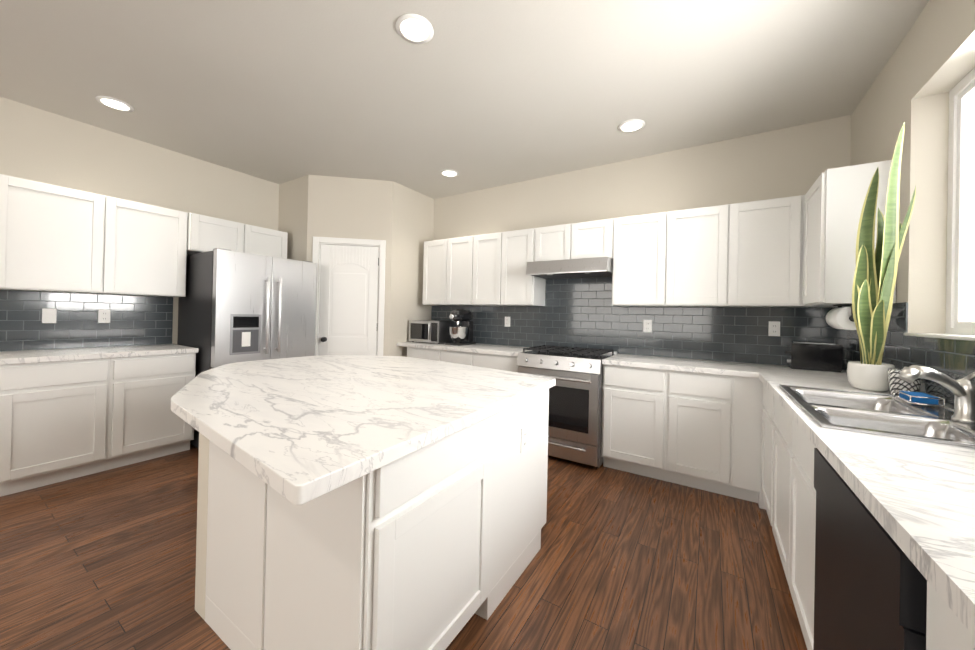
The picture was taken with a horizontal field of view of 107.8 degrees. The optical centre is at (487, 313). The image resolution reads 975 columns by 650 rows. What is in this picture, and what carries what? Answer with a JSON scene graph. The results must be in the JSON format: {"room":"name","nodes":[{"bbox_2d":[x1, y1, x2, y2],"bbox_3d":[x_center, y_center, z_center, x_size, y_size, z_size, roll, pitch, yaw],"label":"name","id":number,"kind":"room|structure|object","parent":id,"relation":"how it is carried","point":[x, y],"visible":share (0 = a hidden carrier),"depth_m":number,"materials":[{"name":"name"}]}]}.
{"room":"kitchen","nodes":[
{"label":"kitchen","id":0,"kind":"room"},
{"bbox_2d":[0,97,278,344],"bbox_3d":[-4.077,-0.211,1.957,0.150,2.780,8.200,1,0,32],"label":"wall","id":1,"kind":"structure","parent":0,"point":[40,145],"depth_m":3.15,"materials":[{"name":"paint"}]},
{"bbox_2d":[0,290,172,351],"bbox_3d":[-3.335,0.058,3.001,0.007,0.455,1.055,1,0,32],"label":"backsplash","id":2,"kind":"structure","parent":1,"relation":"attached to","point":[135,320],"depth_m":2.94,"materials":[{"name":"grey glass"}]},
{"bbox_2d":[42,308,56,322],"bbox_3d":[-3.450,0.017,2.799,0.010,0.116,0.072,1,0,32],"label":"light switch","id":3,"kind":"object","parent":2,"relation":"attached to","point":[49,315],"visible":1,"depth_m":2.80,"materials":[{"name":"white plastic"}]},
{"bbox_2d":[98,309,110,322],"bbox_3d":[-3.291,0.021,3.054,0.008,0.116,0.072,1,0,32],"label":"electrical outlet","id":4,"kind":"object","parent":2,"relation":"attached to","point":[103,315],"visible":1,"depth_m":3.05,"materials":[{"name":"white plastic"}]},
{"bbox_2d":[0,174,187,296],"bbox_3d":[-3.187,-0.557,2.914,0.324,0.780,1.065,1,0,32],"label":"upper cabinet","id":5,"kind":"object","parent":1,"relation":"attached to","point":[54,238],"visible":1,"depth_m":2.75,"materials":[{"name":"white wood"}]},
{"bbox_2d":[187,212,287,258],"bbox_3d":[-2.648,-0.757,3.745,0.349,0.350,0.900,1,0,32],"label":"upper cabinet","id":6,"kind":"object","parent":1,"relation":"attached to","point":[206,233],"visible":0.79,"depth_m":3.56,"materials":[{"name":"white wood"}]},
{"bbox_2d":[278,175,308,260],"bbox_3d":[-2.249,-0.161,4.157,0.610,2.780,0.110,1,0,32],"label":"wall","id":7,"kind":"structure","parent":0,"point":[293,210],"depth_m":4.08,"materials":[{"name":"paint"}]},
{"bbox_2d":[307,175,402,355],"bbox_3d":[-1.577,-0.147,4.074,1.112,2.780,0.110,1,0,-9],"label":"wall","id":8,"kind":"structure","parent":0,"point":[344,207],"depth_m":4.05,"materials":[{"name":"paint"}]},
{"bbox_2d":[318,244,378,355],"bbox_3d":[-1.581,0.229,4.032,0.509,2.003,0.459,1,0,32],"label":"pantry door","id":9,"kind":"structure","parent":8,"relation":"in","point":[348,308],"depth_m":4.03,"materials":[{"name":"white wood"}]},
{"bbox_2d":[312,236,385,355],"bbox_3d":[-1.583,0.197,4.063,0.784,2.092,0.128,1,0,-9],"label":"door frame","id":10,"kind":"structure","parent":8,"relation":"attached to","point":[317,243],"depth_m":4.04,"materials":[{"name":"white wood"}]},
{"bbox_2d":[0,444,806,649],"bbox_3d":[-1.643,1.274,0.405,5.970,0.100,8.500,1,0,32],"label":"floor","id":11,"kind":"structure","parent":0,"point":[106,560],"depth_m":1.74,"materials":[{"name":"brown wood"}]},
{"bbox_2d":[0,353,195,496],"bbox_3d":[-3.099,0.767,2.844,0.589,0.875,1.050,1,0,32],"label":"base cabinet","id":12,"kind":"object","parent":11,"relation":"on","point":[60,421],"visible":0.94,"depth_m":2.59,"materials":[{"name":"white wood"}]},
{"bbox_2d":[0,344,198,364],"bbox_3d":[-3.080,0.310,2.840,0.612,0.040,1.060,1,0,32],"label":"countertop","id":13,"kind":"structure","parent":12,"relation":"on","point":[32,356],"depth_m":2.68,"materials":[{"name":"stone"}]},
{"bbox_2d":[177,248,316,447],"bbox_3d":[-2.396,0.330,3.600,0.889,1.787,0.905,1,0,32],"label":"refrigerator","id":14,"kind":"object","parent":11,"relation":"on","point":[234,306],"visible":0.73,"depth_m":3.27,"materials":[{"name":"grey metal"}]},
{"bbox_2d":[195,389,548,649],"bbox_3d":[-0.433,0.819,1.732,1.068,0.875,1.260,1,0,32],"label":"kitchen island","id":15,"kind":"object","parent":11,"relation":"on","point":[436,545],"visible":0.77,"depth_m":1.19,"materials":[{"name":"white wood"}]},
{"bbox_2d":[171,355,555,504],"bbox_3d":[-0.758,0.355,1.915,1.954,0.040,1.658,1,0,32],"label":"island countertop","id":16,"kind":"structure","parent":15,"relation":"on","point":[298,430],"depth_m":1.27,"materials":[{"name":"stone"}]},
{"bbox_2d":[520,425,527,452],"bbox_3d":[0.181,0.609,1.729,0.008,0.116,0.072,1,0,32],"label":"outlet","id":17,"kind":"object","parent":15,"relation":"attached to","point":[524,439],"visible":1,"depth_m":1.72,"materials":[{"name":"white plastic"}]},
{"bbox_2d":[407,347,446,361],"bbox_3d":[-0.553,0.828,4.218,0.586,0.876,0.588,1,0,32],"label":"base cabinet","id":18,"kind":"object","parent":11,"relation":"on","point":[422,353],"depth_m":3.95,"materials":[{"name":"white wood"}]},
{"bbox_2d":[397,342,531,356],"bbox_3d":[-0.227,0.376,4.008,1.605,0.040,0.612,1,0,32],"label":"countertop","id":19,"kind":"structure","parent":18,"relation":"on","point":[505,350],"depth_m":3.78,"materials":[{"name":"stone"}]},
{"bbox_2d":[408,320,455,343],"bbox_3d":[-0.668,0.216,4.309,0.460,0.265,0.382,1,0,32],"label":"microwave","id":20,"kind":"object","parent":19,"relation":"on","point":[432,331],"visible":0.88,"depth_m":4.16,"materials":[{"name":"silver metal"}]},
{"bbox_2d":[445,309,475,345],"bbox_3d":[-0.306,0.152,4.093,0.227,0.405,0.370,1,0,32],"label":"stand mixer","id":21,"kind":"object","parent":19,"relation":"on","point":[462,335],"visible":1,"depth_m":4.00,"materials":[{"name":"black metal"}]},
{"bbox_2d":[447,351,478,366],"bbox_3d":[-0.185,0.835,3.987,0.576,0.876,0.588,1,0,32],"label":"base cabinet","id":22,"kind":"object","parent":11,"relation":"on","point":[466,358],"depth_m":3.69,"materials":[{"name":"white wood"}]},
{"bbox_2d":[479,353,517,371],"bbox_3d":[0.192,0.842,3.751,0.606,0.876,0.588,1,0,32],"label":"base cabinet","id":23,"kind":"object","parent":11,"relation":"on","point":[502,362],"depth_m":3.46,"materials":[{"name":"white wood"}]},
{"bbox_2d":[517,345,617,468],"bbox_3d":[0.738,0.811,3.328,0.758,0.955,0.692,1,0,32],"label":"range","id":24,"kind":"object","parent":11,"relation":"on","point":[575,416],"visible":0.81,"depth_m":3.01,"materials":[{"name":"silver metal"}]},
{"bbox_2d":[601,365,680,483],"bbox_3d":[1.330,0.863,3.037,0.554,0.876,0.588,1,0,32],"label":"base cabinet","id":25,"kind":"object","parent":11,"relation":"on","point":[641,407],"depth_m":2.78,"materials":[{"name":"white wood"}]},
{"bbox_2d":[602,354,847,379],"bbox_3d":[1.775,0.413,2.752,1.595,0.040,0.612,1,0,32],"label":"countertop","id":26,"kind":"structure","parent":25,"relation":"on","point":[748,370],"depth_m":2.65,"materials":[{"name":"stone"}]},
{"bbox_2d":[785,342,842,372],"bbox_3d":[2.362,0.308,2.592,0.290,0.194,0.170,1,0,32],"label":"toaster","id":27,"kind":"object","parent":26,"relation":"on","point":[815,356],"visible":0.98,"depth_m":2.52,"materials":[{"name":"black metal"}]},
{"bbox_2d":[677,371,736,497],"bbox_3d":[1.647,0.868,2.838,0.496,0.876,0.588,1,0,32],"label":"base cabinet","id":28,"kind":"object","parent":11,"relation":"on","point":[702,431],"depth_m":2.55,"materials":[{"name":"white wood"}]},
{"bbox_2d":[749,378,765,509],"bbox_3d":[2.220,0.879,2.489,0.548,0.876,0.569,1,0,32],"label":"base cabinet","id":29,"kind":"object","parent":11,"relation":"on","point":[755,384],"depth_m":2.41,"materials":[{"name":"white wood"}]},
{"bbox_2d":[761,384,777,525],"bbox_3d":[1.929,0.871,2.022,0.544,0.875,0.522,1,0,32],"label":"base cabinet","id":30,"kind":"object","parent":11,"relation":"on","point":[768,425],"visible":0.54,"depth_m":2.15,"materials":[{"name":"white wood"}]},
{"bbox_2d":[772,397,815,649],"bbox_3d":[1.526,0.859,1.378,0.544,0.875,0.998,1,0,32],"label":"base cabinet","id":31,"kind":"object","parent":11,"relation":"on","point":[794,514],"visible":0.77,"depth_m":1.44,"materials":[{"name":"white wood"}]},
{"bbox_2d":[814,448,926,649],"bbox_3d":[1.091,0.850,0.704,0.565,0.869,0.598,1,0,32],"label":"dishwasher","id":32,"kind":"object","parent":11,"relation":"on","point":[870,592],"visible":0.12,"depth_m":0.79,"materials":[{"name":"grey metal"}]},
{"bbox_2d":[926,581,974,649],"bbox_3d":[0.608,0.833,-0.086,0.544,0.875,1.245,1,0,32],"label":"base cabinet","id":33,"kind":"object","parent":11,"relation":"on","point":[946,629],"visible":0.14,"depth_m":0.53,"materials":[{"name":"white wood"}]},
{"bbox_2d":[759,373,974,637],"bbox_3d":[1.163,0.391,0.807,0.565,0.040,3.335,1,0,32],"label":"countertop","id":34,"kind":"structure","parent":33,"relation":"on","point":[916,498],"depth_m":0.75,"materials":[{"name":"stone"}]},
{"bbox_2d":[779,384,974,447],"bbox_3d":[1.518,0.470,1.388,0.485,0.200,0.850,1,0,32],"label":"sink","id":35,"kind":"object","parent":34,"relation":"in","point":[876,414],"visible":0.56,"depth_m":1.35,"materials":[{"name":"silver metal"}]},
{"bbox_2d":[894,390,944,409],"bbox_3d":[1.807,0.358,1.493,0.095,0.042,0.155,1,0,32],"label":"sponge caddy","id":36,"kind":"object","parent":35,"relation":"on","point":[918,398],"visible":1,"depth_m":1.45,"materials":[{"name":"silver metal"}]},
{"bbox_2d":[847,122,915,391],"bbox_3d":[1.959,-0.242,1.766,0.199,1.269,0.316,1,0,32],"label":"snake plant","id":37,"kind":"object","parent":34,"relation":"on","point":[874,280],"visible":0.96,"depth_m":1.77,"materials":[{"name":"green plant"}]},
{"bbox_2d":[887,368,921,395],"bbox_3d":[1.973,0.330,1.682,0.110,0.125,0.110,1,0,32],"label":"patterned pot","id":38,"kind":"object","parent":34,"relation":"on","point":[895,382],"visible":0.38,"depth_m":1.67,"materials":[{"name":"ceramic"}]},
{"bbox_2d":[898,365,974,423],"bbox_3d":[1.583,0.269,1.245,0.226,0.210,0.130,1,0,32],"label":"faucet","id":39,"kind":"object","parent":34,"relation":"on","point":[962,390],"visible":1,"depth_m":1.23,"materials":[{"name":"silver metal"}]},
{"bbox_2d":[399,186,433,356],"bbox_3d":[-0.973,-0.133,4.425,0.110,2.780,0.720,1,0,32],"label":"wall","id":40,"kind":"structure","parent":0,"point":[417,220],"depth_m":4.39,"materials":[{"name":"paint"}]},
{"bbox_2d":[0,0,929,198],"bbox_3d":[-1.751,-1.608,0.524,5.570,0.100,8.500,1,0,32],"label":"ceiling","id":41,"kind":"structure","parent":0,"point":[476,95],"depth_m":2.27,"materials":[{"name":"paint"}]},
{"bbox_2d":[96,96,133,111],"bbox_3d":[-2.781,-1.565,2.657,0.200,0.009,0.200,1,0,32],"label":"recessed light","id":42,"kind":"object","parent":41,"relation":"in","point":[114,103],"visible":1,"depth_m":2.65,"materials":[{"name":"white plastic"}]},
{"bbox_2d":[396,13,433,43],"bbox_3d":[-0.388,-1.517,1.899,0.200,0.009,0.200,1,0,32],"label":"recessed light","id":43,"kind":"object","parent":41,"relation":"in","point":[414,28],"visible":1,"depth_m":1.89,"materials":[{"name":"white plastic"}]},
{"bbox_2d":[440,169,458,176],"bbox_3d":[-0.409,-1.508,3.824,0.200,0.009,0.200,1,0,32],"label":"recessed light","id":44,"kind":"object","parent":41,"relation":"in","point":[449,173],"visible":1,"depth_m":3.83,"materials":[{"name":"white plastic"}]},
{"bbox_2d":[618,119,644,132],"bbox_3d":[1.137,-1.480,2.808,0.200,0.009,0.200,1,0,32],"label":"recessed light","id":45,"kind":"object","parent":41,"relation":"in","point":[631,125],"visible":1,"depth_m":2.80,"materials":[{"name":"white plastic"}]},
{"bbox_2d":[432,115,850,305],"bbox_3d":[0.436,-0.104,4.054,5.570,2.780,0.150,1,0,32],"label":"wall","id":46,"kind":"structure","parent":0,"point":[798,160],"depth_m":3.24,"materials":[{"name":"paint"}]},
{"bbox_2d":[422,238,449,305],"bbox_3d":[-0.527,-0.494,4.382,0.438,0.780,0.324,1,0,32],"label":"upper cabinet","id":47,"kind":"object","parent":46,"relation":"attached to","point":[436,260],"depth_m":4.25,"materials":[{"name":"white wood"}]},
{"bbox_2d":[450,235,477,305],"bbox_3d":[-0.239,-0.488,4.201,0.495,0.780,0.324,1,0,32],"label":"upper cabinet","id":48,"kind":"object","parent":46,"relation":"attached to","point":[463,250],"depth_m":4.04,"materials":[{"name":"white wood"}]},
{"bbox_2d":[478,232,505,305],"bbox_3d":[0.073,-0.483,4.005,0.494,0.780,0.324,1,0,32],"label":"upper cabinet","id":49,"kind":"object","parent":46,"relation":"attached to","point":[484,270],"depth_m":3.84,"materials":[{"name":"white wood"}]},
{"bbox_2d":[506,228,545,305],"bbox_3d":[0.362,-0.477,3.825,0.439,0.780,0.324,1,0,32],"label":"upper cabinet","id":50,"kind":"object","parent":46,"relation":"attached to","point":[522,289],"depth_m":3.67,"materials":[{"name":"white wood"}]},
{"bbox_2d":[526,257,612,278],"bbox_3d":[0.824,-0.427,3.430,0.760,0.129,0.500,1,0,32],"label":"range hood","id":51,"kind":"object","parent":46,"relation":"attached to","point":[580,268],"visible":1,"depth_m":3.25,"materials":[{"name":"silver metal"}]},
{"bbox_2d":[535,218,612,261],"bbox_3d":[0.876,-0.678,3.506,0.760,0.360,0.324,1,0,32],"label":"upper cabinet","id":52,"kind":"object","parent":46,"relation":"attached to","point":[591,239],"visible":0.73,"depth_m":3.35,"materials":[{"name":"white wood"}]},
{"bbox_2d":[431,277,846,369],"bbox_3d":[0.943,0.007,3.642,3.969,0.745,0.007,1,0,32],"label":"backsplash","id":53,"kind":"structure","parent":46,"relation":"attached to","point":[579,312],"depth_m":3.32,"materials":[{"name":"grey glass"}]},
{"bbox_2d":[505,317,509,326],"bbox_3d":[0.229,0.091,4.079,0.072,0.116,0.008,1,0,32],"label":"electrical outlet","id":54,"kind":"object","parent":53,"relation":"attached to","point":[507,321],"visible":1,"depth_m":4.08,"materials":[{"name":"white plastic"}]},
{"bbox_2d":[643,320,651,331],"bbox_3d":[1.483,0.114,3.292,0.072,0.116,0.008,1,0,32],"label":"electrical outlet","id":55,"kind":"object","parent":53,"relation":"attached to","point":[647,325],"visible":1,"depth_m":3.29,"materials":[{"name":"white plastic"}]},
{"bbox_2d":[768,321,779,335],"bbox_3d":[2.262,0.119,2.804,0.072,0.116,0.008,1,0,32],"label":"electrical outlet","id":56,"kind":"object","parent":53,"relation":"attached to","point":[774,328],"visible":1,"depth_m":2.80,"materials":[{"name":"white plastic"}]},
{"bbox_2d":[612,211,675,306],"bbox_3d":[1.404,-0.458,3.171,0.495,0.780,0.324,1,0,32],"label":"upper cabinet","id":57,"kind":"object","parent":46,"relation":"attached to","point":[644,246],"depth_m":3.03,"materials":[{"name":"white wood"}]},
{"bbox_2d":[676,203,739,306],"bbox_3d":[1.740,-0.452,2.960,0.551,0.780,0.324,1,0,32],"label":"upper cabinet","id":58,"kind":"object","parent":46,"relation":"attached to","point":[707,238],"depth_m":2.78,"materials":[{"name":"white wood"}]},
{"bbox_2d":[740,195,804,306],"bbox_3d":[2.076,-0.446,2.749,0.494,0.780,0.324,1,0,32],"label":"upper cabinet","id":59,"kind":"object","parent":46,"relation":"attached to","point":[747,254],"depth_m":2.58,"materials":[{"name":"white wood"}]},
{"bbox_2d":[804,305,850,307],"bbox_3d":[2.386,-0.440,2.555,0.378,0.780,0.324,1,0,32],"label":"upper cabinet","id":60,"kind":"object","parent":46,"relation":"attached to","point":[804,305],"depth_m":2.49,"materials":[{"name":"white wood"}]},
{"bbox_2d":[850,0,974,333],"bbox_3d":[0.535,-0.126,-0.935,0.200,2.780,8.200,1,0,32],"label":"wall","id":61,"kind":"structure","parent":0,"point":[929,66],"depth_m":1.78,"materials":[{"name":"paint"}]},
{"bbox_2d":[803,160,895,305],"bbox_3d":[2.205,-0.446,2.197,0.304,0.780,0.472,1,0,32],"label":"upper cabinet","id":62,"kind":"object","parent":61,"relation":"attached to","point":[834,199],"visible":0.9,"depth_m":2.05,"materials":[{"name":"white wood"}]},
{"bbox_2d":[826,303,855,329],"bbox_3d":[2.148,0.020,2.129,0.136,0.152,0.280,1,0,32],"label":"paper towel holder","id":63,"kind":"object","parent":62,"relation":"attached to","point":[840,317],"visible":0.65,"depth_m":2.06,"materials":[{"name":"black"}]},
{"bbox_2d":[846,302,974,409],"bbox_3d":[1.582,0.153,0.937,0.007,0.455,3.893,1,0,32],"label":"backsplash","id":64,"kind":"structure","parent":61,"relation":"attached to","point":[953,359],"depth_m":1.65,"materials":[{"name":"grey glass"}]},
{"bbox_2d":[904,68,974,340],"bbox_3d":[1.719,-0.502,0.979,0.190,1.200,1.850,1,0,32],"label":"window","id":65,"kind":"structure","parent":61,"relation":"in","point":[960,292],"depth_m":1.67,"materials":[{"name":"white plastic"}]}
]}

